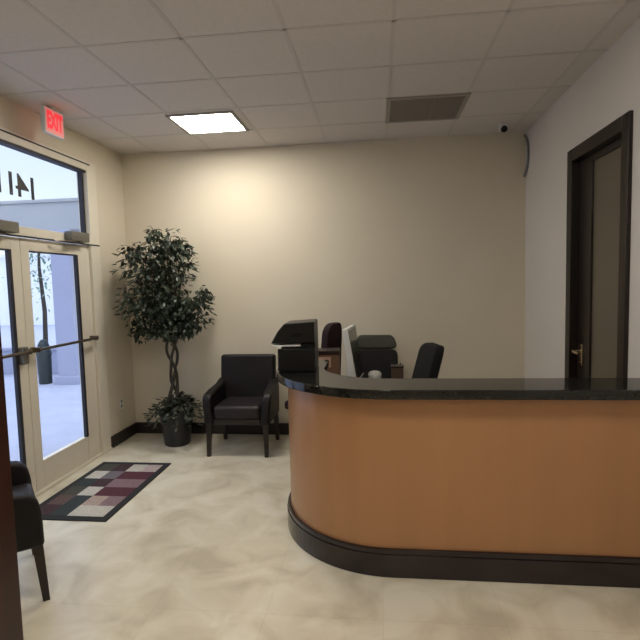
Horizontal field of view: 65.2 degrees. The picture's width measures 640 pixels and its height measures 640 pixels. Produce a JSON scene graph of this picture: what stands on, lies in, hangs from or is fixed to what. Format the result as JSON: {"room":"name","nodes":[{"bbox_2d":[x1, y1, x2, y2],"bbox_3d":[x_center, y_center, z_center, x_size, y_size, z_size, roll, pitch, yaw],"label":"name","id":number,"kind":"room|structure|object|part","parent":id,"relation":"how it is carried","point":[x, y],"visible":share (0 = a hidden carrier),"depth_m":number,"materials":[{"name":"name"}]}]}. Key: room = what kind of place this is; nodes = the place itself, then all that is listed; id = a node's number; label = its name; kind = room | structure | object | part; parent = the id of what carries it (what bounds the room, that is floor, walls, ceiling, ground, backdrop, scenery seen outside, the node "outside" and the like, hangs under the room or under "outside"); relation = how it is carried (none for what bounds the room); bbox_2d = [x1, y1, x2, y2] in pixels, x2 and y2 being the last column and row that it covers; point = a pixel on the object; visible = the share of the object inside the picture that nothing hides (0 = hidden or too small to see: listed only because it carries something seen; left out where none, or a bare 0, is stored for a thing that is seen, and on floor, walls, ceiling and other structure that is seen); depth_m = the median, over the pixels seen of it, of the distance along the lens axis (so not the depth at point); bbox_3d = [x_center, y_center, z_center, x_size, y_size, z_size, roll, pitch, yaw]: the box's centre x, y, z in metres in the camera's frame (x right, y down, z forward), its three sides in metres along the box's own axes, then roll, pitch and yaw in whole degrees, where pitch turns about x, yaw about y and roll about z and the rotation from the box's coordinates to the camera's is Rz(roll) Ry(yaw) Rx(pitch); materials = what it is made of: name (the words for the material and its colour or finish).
{"room":"lobby","nodes":[
{"label":"lobby","id":0,"kind":"room"},
{"bbox_2d":[0,96,135,435],"bbox_3d":[-2.706,0.042,1.843,0.160,3.171,7.828,-1,4,7],"label":"wall","id":1,"kind":"structure","parent":0,"point":[14,117],"depth_m":5.31,"materials":[{"name":"beige paint"}]},
{"bbox_2d":[0,219,18,234],"bbox_3d":[-2.368,-0.681,3.629,0.099,0.109,0.463,-1,4,7],"label":"door closer","id":2,"kind":"object","parent":1,"relation":"in","point":[6,226],"depth_m":3.74,"materials":[{"name":"grey metal"}]},
{"bbox_2d":[0,235,36,492],"bbox_3d":[-2.418,0.424,3.560,0.133,2.092,1.029,-1,4,7],"label":"door","id":3,"kind":"structure","parent":1,"relation":"in","point":[20,354],"depth_m":3.97,"materials":[{"name":"beige metal"}]},
{"bbox_2d":[0,139,85,232],"bbox_3d":[-2.436,-1.063,3.931,0.070,0.640,2.000,-1,4,7],"label":"window","id":4,"kind":"structure","parent":1,"relation":"in","point":[20,185],"depth_m":4.28,"materials":[{"name":"black metal"}]},
{"bbox_2d":[0,129,99,246],"bbox_3d":[-2.407,-1.056,3.964,0.056,0.796,2.230,-1,4,7],"label":"trim","id":5,"kind":"structure","parent":1,"relation":"attached to","point":[0,129],"depth_m":4.21,"materials":[{"name":"black metal"}]},
{"bbox_2d":[0,127,112,496],"bbox_3d":[-2.408,-0.015,4.052,0.124,2.930,2.240,-1,4,7],"label":"door frame","id":6,"kind":"structure","parent":1,"relation":"attached to","point":[89,178],"depth_m":4.99,"materials":[{"name":"beige metal"}]},
{"bbox_2d":[19,238,100,490],"bbox_3d":[-2.304,0.345,4.551,0.133,2.092,0.959,-1,4,7],"label":"door","id":7,"kind":"structure","parent":1,"relation":"in","point":[51,467],"depth_m":4.67,"materials":[{"name":"beige metal"}]},
{"bbox_2d":[54,231,89,243],"bbox_3d":[-2.260,-0.755,4.565,0.099,0.109,0.473,-1,4,7],"label":"door closer","id":8,"kind":"object","parent":1,"relation":"in","point":[70,236],"depth_m":4.57,"materials":[{"name":"grey metal"}]},
{"bbox_3d":[-2.255,-0.709,4.506,0.077,0.026,0.350,-1,4,7],"label":"arm","id":9,"kind":"part","parent":8,"relation":"part of","materials":[{"name":"grey metal"}]},
{"bbox_2d":[119,397,122,409],"bbox_3d":[-2.182,0.918,5.494,0.010,0.120,0.072,-1,4,7],"label":"wall outlet","id":10,"kind":"object","parent":1,"relation":"attached to","point":[120,399],"visible":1,"depth_m":5.49,"materials":[{"name":"white plastic"}]},
{"bbox_2d":[111,422,136,447],"bbox_3d":[-2.578,1.558,1.949,0.020,0.125,7.828,-1,4,7],"label":"baseboard","id":11,"kind":"structure","parent":1,"relation":"attached to","point":[118,438],"depth_m":5.50,"materials":[{"name":"black wood"}]},
{"bbox_2d":[0,0,639,154],"bbox_3d":[-0.508,-1.615,1.458,4.667,0.080,8.148,-1,4,7],"label":"ceiling","id":12,"kind":"structure","parent":0,"point":[89,22],"depth_m":3.34,"materials":[{"name":"tile"}]},
{"bbox_2d":[40,105,63,139],"bbox_3d":[-2.190,-1.622,4.091,0.080,0.225,0.244,-1,4,7],"label":"exit sign","id":13,"kind":"object","parent":12,"relation":"hanging from","point":[51,120],"visible":1,"depth_m":4.06,"materials":[{"name":"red plastic"}]},
{"bbox_2d":[165,110,248,134],"bbox_3d":[-1.009,-1.793,4.562,0.598,0.014,0.552,-1,4,7],"label":"recessed light","id":14,"kind":"object","parent":12,"relation":"in","point":[219,121],"visible":1,"depth_m":4.53,"materials":[{"name":"white plastic"}]},
{"bbox_2d":[0,0,639,152],"bbox_3d":[-0.507,-1.574,1.462,4.347,0.003,7.828,-1,4,7],"label":"grid","id":15,"kind":"object","parent":12,"relation":"attached to","point":[393,20],"visible":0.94,"depth_m":3.35,"materials":[{"name":"grey metal"}]},
{"bbox_2d":[385,92,470,123],"bbox_3d":[0.905,-1.822,4.320,0.666,0.016,0.626,-1,4,7],"label":"ceiling vent","id":16,"kind":"object","parent":12,"relation":"in","point":[442,106],"visible":1,"depth_m":4.28,"materials":[{"name":"grey metal"}]},
{"bbox_2d":[498,122,507,132],"bbox_3d":[1.762,-1.841,4.806,0.090,0.094,0.130,-1,4,7],"label":"security camera","id":17,"kind":"object","parent":12,"relation":"attached to","point":[503,127],"visible":1,"depth_m":4.76,"materials":[{"name":"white plastic"}]},
{"bbox_2d":[121,131,525,422],"bbox_3d":[-0.013,-0.310,5.538,4.667,3.171,0.160,-1,4,7],"label":"wall","id":18,"kind":"structure","parent":0,"point":[417,242],"depth_m":5.39,"materials":[{"name":"beige paint"}]},
{"bbox_2d":[137,422,288,434],"bbox_3d":[0.025,1.215,5.565,4.327,0.125,0.020,-1,4,7],"label":"baseboard","id":19,"kind":"structure","parent":18,"relation":"attached to","point":[283,427],"depth_m":5.68,"materials":[{"name":"black wood"}]},
{"bbox_2d":[17,433,639,639],"bbox_3d":[-0.427,1.625,1.707,4.667,0.080,8.148,-1,4,7],"label":"floor","id":20,"kind":"structure","parent":0,"point":[207,550],"depth_m":2.80,"materials":[{"name":"beige stone"}]},
{"bbox_2d":[0,329,23,639],"bbox_3d":[-1.320,0.575,1.565,0.532,2.080,0.312,-1,4,7],"label":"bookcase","id":21,"kind":"object","parent":20,"relation":"on","point":[11,627],"visible":1,"depth_m":1.66,"materials":[{"name":"brown wood"}]},
{"bbox_2d":[10,461,49,601],"bbox_3d":[-1.915,1.067,2.784,0.608,0.942,0.693,-4,5,-35],"label":"armchair","id":22,"kind":"object","parent":20,"relation":"on","point":[29,529],"visible":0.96,"depth_m":2.67,"materials":[{"name":"black leather"}]},
{"bbox_3d":[-2.067,1.019,3.030,0.557,0.380,0.111,-4,5,-35],"label":"arm","id":23,"kind":"part","parent":22,"relation":"part of","materials":[{"name":"black leather"}]},
{"bbox_3d":[-1.881,1.100,2.809,0.505,0.131,0.470,-4,5,-35],"label":"seat","id":24,"kind":"part","parent":22,"relation":"part of","materials":[{"name":"black leather"}]},
{"bbox_3d":[-1.735,1.047,2.553,0.557,0.380,0.111,-4,5,-35],"label":"arm","id":25,"kind":"part","parent":22,"relation":"part of","materials":[{"name":"black leather"}]},
{"bbox_3d":[-1.523,1.372,2.727,0.068,0.325,0.052,-4,5,-35],"label":"leg","id":26,"kind":"part","parent":22,"relation":"part of","materials":[{"name":"brown wood"}]},
{"bbox_2d":[39,462,170,521],"bbox_3d":[-1.828,1.421,4.242,0.685,0.010,1.162,-1,4,7],"label":"doormat","id":27,"kind":"object","parent":20,"relation":"on","point":[100,493],"visible":0.98,"depth_m":4.14,"materials":[{"name":"multicoloured carpet"}]},
{"bbox_2d":[110,226,216,446],"bbox_3d":[-1.630,0.174,5.295,1.126,2.325,0.731,-1,4,7],"label":"potted ficus","id":28,"kind":"object","parent":20,"relation":"on","point":[176,417],"visible":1,"depth_m":5.22,"materials":[{"name":"green plant"}]},
{"bbox_2d":[158,405,193,446],"bbox_3d":[-1.537,1.144,5.377,0.370,0.375,0.370,-1,4,7],"label":"pot","id":29,"kind":"object","parent":28,"relation":"attached to","point":[182,437],"depth_m":5.25,"materials":[{"name":"black"}]},
{"bbox_2d":[202,354,279,457],"bbox_3d":[-0.789,0.855,5.179,0.693,0.942,0.608,-1,4,7],"label":"armchair","id":30,"kind":"object","parent":20,"relation":"on","point":[246,392],"visible":0.99,"depth_m":5.22,"materials":[{"name":"black leather"}]},
{"bbox_3d":[-1.095,1.189,4.968,0.052,0.325,0.068,-1,4,7],"label":"leg","id":31,"kind":"part","parent":30,"relation":"part of","materials":[{"name":"brown wood"}]},
{"bbox_3d":[-1.081,0.828,5.192,0.111,0.380,0.557,-1,4,7],"label":"arm","id":32,"kind":"part","parent":30,"relation":"part of","materials":[{"name":"black leather"}]},
{"bbox_3d":[-1.038,1.150,5.462,0.052,0.325,0.093,-1,4,7],"label":"leg","id":33,"kind":"part","parent":30,"relation":"part of","materials":[{"name":"brown wood"}]},
{"bbox_3d":[-0.789,0.985,5.162,0.464,0.057,0.510,-1,4,7],"label":"seat rail","id":34,"kind":"part","parent":30,"relation":"part of","materials":[{"name":"brown wood"}]},
{"bbox_3d":[-0.793,0.894,5.143,0.470,0.131,0.505,-1,4,7],"label":"seat","id":35,"kind":"part","parent":30,"relation":"part of","materials":[{"name":"black leather"}]},
{"bbox_3d":[-0.769,0.639,5.382,0.590,0.542,0.168,-1,4,7],"label":"backrest","id":36,"kind":"part","parent":30,"relation":"part of","materials":[{"name":"black leather"}]},
{"bbox_3d":[-0.529,1.180,4.902,0.052,0.325,0.068,-1,4,7],"label":"leg","id":37,"kind":"part","parent":30,"relation":"part of","materials":[{"name":"brown wood"}]},
{"bbox_3d":[-0.503,0.819,5.125,0.111,0.380,0.557,-1,4,7],"label":"arm","id":38,"kind":"part","parent":30,"relation":"part of","materials":[{"name":"black leather"}]},
{"bbox_3d":[-0.472,1.140,5.396,0.052,0.325,0.093,-1,4,7],"label":"leg","id":39,"kind":"part","parent":30,"relation":"part of","materials":[{"name":"brown wood"}]},
{"bbox_2d":[285,322,341,408],"bbox_3d":[-0.033,0.669,5.019,0.506,1.300,0.610,1,5,31],"label":"office chair","id":40,"kind":"object","parent":20,"relation":"on","point":[332,332],"visible":0.2,"depth_m":4.81,"materials":[{"name":"black leather"}]},
{"bbox_3d":[0.117,0.393,4.905,0.142,0.740,0.328,1,5,31],"label":"backrest","id":41,"kind":"part","parent":40,"relation":"part of","materials":[{"name":"black fabric"}]},
{"bbox_2d":[357,335,397,378],"bbox_3d":[0.546,0.741,5.042,0.610,1.125,0.627,-1,4,11],"label":"office chair","id":42,"kind":"object","parent":20,"relation":"on","point":[377,352],"visible":0.24,"depth_m":5.21,"materials":[{"name":"black leather"}]},
{"bbox_3d":[0.577,0.520,5.222,0.470,0.435,0.111,-1,4,11],"label":"backrest","id":43,"kind":"part","parent":42,"relation":"part of","materials":[{"name":"black leather"}]},
{"bbox_2d":[412,342,443,377],"bbox_3d":[0.671,0.792,3.746,0.577,1.215,0.604,-2,4,-6],"label":"office chair","id":44,"kind":"object","parent":20,"relation":"on","point":[430,355],"visible":0.24,"depth_m":3.65,"materials":[{"name":"black leather"}]},
{"bbox_2d":[276,360,639,587],"bbox_3d":[0.800,0.883,3.268,2.238,1.100,1.085,-1,4,7],"label":"reception desk","id":45,"kind":"object","parent":20,"relation":"on","point":[508,480],"depth_m":2.79,"materials":[{"name":"orange wood"}]},
{"bbox_2d":[271,319,318,371],"bbox_3d":[-0.171,0.171,3.485,0.295,0.334,0.282,-1,4,5],"label":"printer","id":46,"kind":"object","parent":45,"relation":"on","point":[296,341],"visible":1,"depth_m":3.35,"materials":[{"name":"black plastic"}]},
{"bbox_3d":[-0.154,0.100,3.337,0.080,0.027,0.003,-1,4,5],"label":"control panel","id":47,"kind":"part","parent":46,"relation":"part of","materials":[{"name":"black plastic"}]},
{"bbox_2d":[276,360,639,399],"bbox_3d":[0.677,0.381,3.021,2.474,0.055,0.899,1,5,28],"label":"countertop","id":48,"kind":"structure","parent":45,"relation":"on","point":[320,381],"depth_m":2.77,"materials":[{"name":"black stone"}]},
{"bbox_3d":[0.661,1.373,3.037,2.419,0.165,0.711,1,5,32],"label":"rail","id":49,"kind":"part","parent":45,"relation":"part of","materials":[{"name":"black wood"}]},
{"bbox_3d":[0.383,0.986,4.376,1.020,0.745,0.480,-1,4,7],"label":"office desk","id":50,"kind":"object","parent":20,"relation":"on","visible":0},
{"bbox_2d":[318,348,339,374],"bbox_3d":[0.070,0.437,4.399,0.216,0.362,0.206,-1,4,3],"label":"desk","id":51,"kind":"object","parent":50,"relation":"on","point":[331,354],"visible":0.45,"depth_m":4.29,"materials":[{"name":"brown wood"}]},
{"bbox_3d":[0.031,0.362,4.293,0.125,0.090,0.003,-1,4,3],"label":"panel","id":52,"kind":"part","parent":51,"relation":"part of","materials":[{"name":"brown wood"}]},
{"bbox_3d":[0.066,0.275,4.386,0.216,0.037,0.206,-1,4,3],"label":"lid","id":53,"kind":"part","parent":51,"relation":"part of","materials":[{"name":"brown wood"}]},
{"bbox_2d":[342,325,363,376],"bbox_3d":[0.275,0.338,4.309,0.180,0.564,0.420,0,4,13],"label":"computer monitor","id":54,"kind":"object","parent":50,"relation":"on","point":[354,363],"visible":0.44,"depth_m":4.16,"materials":[{"name":"white plastic"}]},
{"bbox_2d":[368,370,381,377],"bbox_3d":[0.469,0.525,4.269,0.114,0.186,0.114,-1,4,7],"label":"cup","id":55,"kind":"object","parent":50,"relation":"on","point":[372,374],"visible":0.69,"depth_m":4.22,"materials":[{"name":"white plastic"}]},
{"bbox_2d":[391,362,403,378],"bbox_3d":[0.676,0.486,4.363,0.108,0.240,0.108,-1,4,7],"label":"pencil cup","id":56,"kind":"object","parent":50,"relation":"on","point":[396,369],"visible":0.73,"depth_m":4.31,"materials":[{"name":"brown"}]},
{"bbox_2d":[525,18,639,377],"bbox_3d":[1.771,-0.031,1.323,0.160,3.171,7.828,-1,4,7],"label":"wall","id":57,"kind":"structure","parent":0,"point":[610,88],"depth_m":4.15,"materials":[{"name":"paint"}]},
{"bbox_2d":[523,134,528,176],"bbox_3d":[2.082,-1.674,5.049,0.026,0.434,0.143,-1,4,7],"label":"cable","id":58,"kind":"object","parent":57,"relation":"attached to","point":[524,135],"visible":1,"depth_m":5.01,"materials":[{"name":"grey plastic"}]},
{"bbox_2d":[572,138,620,377],"bbox_3d":[1.969,0.091,3.557,0.126,2.568,0.784,-1,4,7],"label":"door","id":59,"kind":"structure","parent":57,"relation":"in","point":[600,172],"depth_m":3.57,"materials":[{"name":"brown wood"}]},
{"bbox_3d":[1.981,0.274,3.827,0.082,0.170,0.145,-1,4,7],"label":"handle","id":60,"kind":"part","parent":59,"relation":"part of","materials":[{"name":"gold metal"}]},
{"bbox_3d":[1.995,-0.026,3.462,0.012,2.222,0.499,-1,4,7],"label":"frosted panel","id":61,"kind":"part","parent":59,"relation":"part of","materials":[{"name":"beige glass"}]},
{"bbox_2d":[565,110,633,377],"bbox_3d":[2.018,0.043,3.548,0.185,2.670,0.980,-1,4,7],"label":"door frame","id":62,"kind":"structure","parent":57,"relation":"attached to","point":[622,127],"depth_m":3.31,"materials":[{"name":"brown wood"}]},
{"label":"outside","id":63,"kind":"structure","parent":0,"visible":0},
{"bbox_2d":[0,325,83,460],"bbox_3d":[-15.424,1.390,9.960,27.019,0.080,44.000,-1,4,7],"label":"ground","id":64,"kind":"structure","parent":63,"point":[61,419],"depth_m":7.07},
{"bbox_2d":[1,237,51,341],"bbox_3d":[-6.334,-0.733,11.344,1.569,3.490,1.878,-1,4,7],"label":"tree","id":65,"kind":"object","parent":64,"relation":"on","point":[41,280],"visible":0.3,"depth_m":11.37,"materials":[{"name":"grey plant"}]},
{"bbox_2d":[0,253,54,325],"bbox_3d":[-11.096,-1.517,23.873,20.700,3.370,1.200,-1,4,7],"label":"building","id":66,"kind":"structure","parent":64,"relation":"on","point":[4,305],"depth_m":23.68,"materials":[{"name":"white"}]},
{"bbox_2d":[2,346,57,373],"bbox_3d":[-8.727,0.864,10.563,8.200,0.540,0.280,-1,4,7],"label":"wall","id":67,"kind":"structure","parent":64,"relation":"on","point":[8,362],"depth_m":10.17,"materials":[{"name":"blue paint"}]},
{"bbox_2d":[36,339,52,384],"bbox_3d":[-4.996,0.750,9.065,0.260,0.810,0.256,-1,4,7],"label":"litter bin","id":68,"kind":"object","parent":64,"relation":"on","point":[44,358],"visible":0.9,"depth_m":8.98,"materials":[{"name":"grey metal"}]},
{"bbox_3d":[-5.003,0.490,9.045,0.260,0.290,0.256,-1,4,7],"label":"lid","id":69,"kind":"part","parent":68,"relation":"part of","materials":[{"name":"grey metal"}]},
{"bbox_2d":[49,229,79,383],"bbox_3d":[-4.545,-0.232,9.096,0.460,2.740,0.520,-1,4,7],"label":"column","id":70,"kind":"structure","parent":64,"relation":"on","point":[61,265],"depth_m":8.91,"materials":[{"name":"blue paint"}]},
{"bbox_2d":[0,198,79,230],"bbox_3d":[-7.745,-1.816,9.338,10.519,0.540,0.480,-1,4,7],"label":"beam","id":71,"kind":"structure","parent":70,"relation":"on","point":[59,213],"depth_m":8.79,"materials":[{"name":"grey paint"}]}
]}

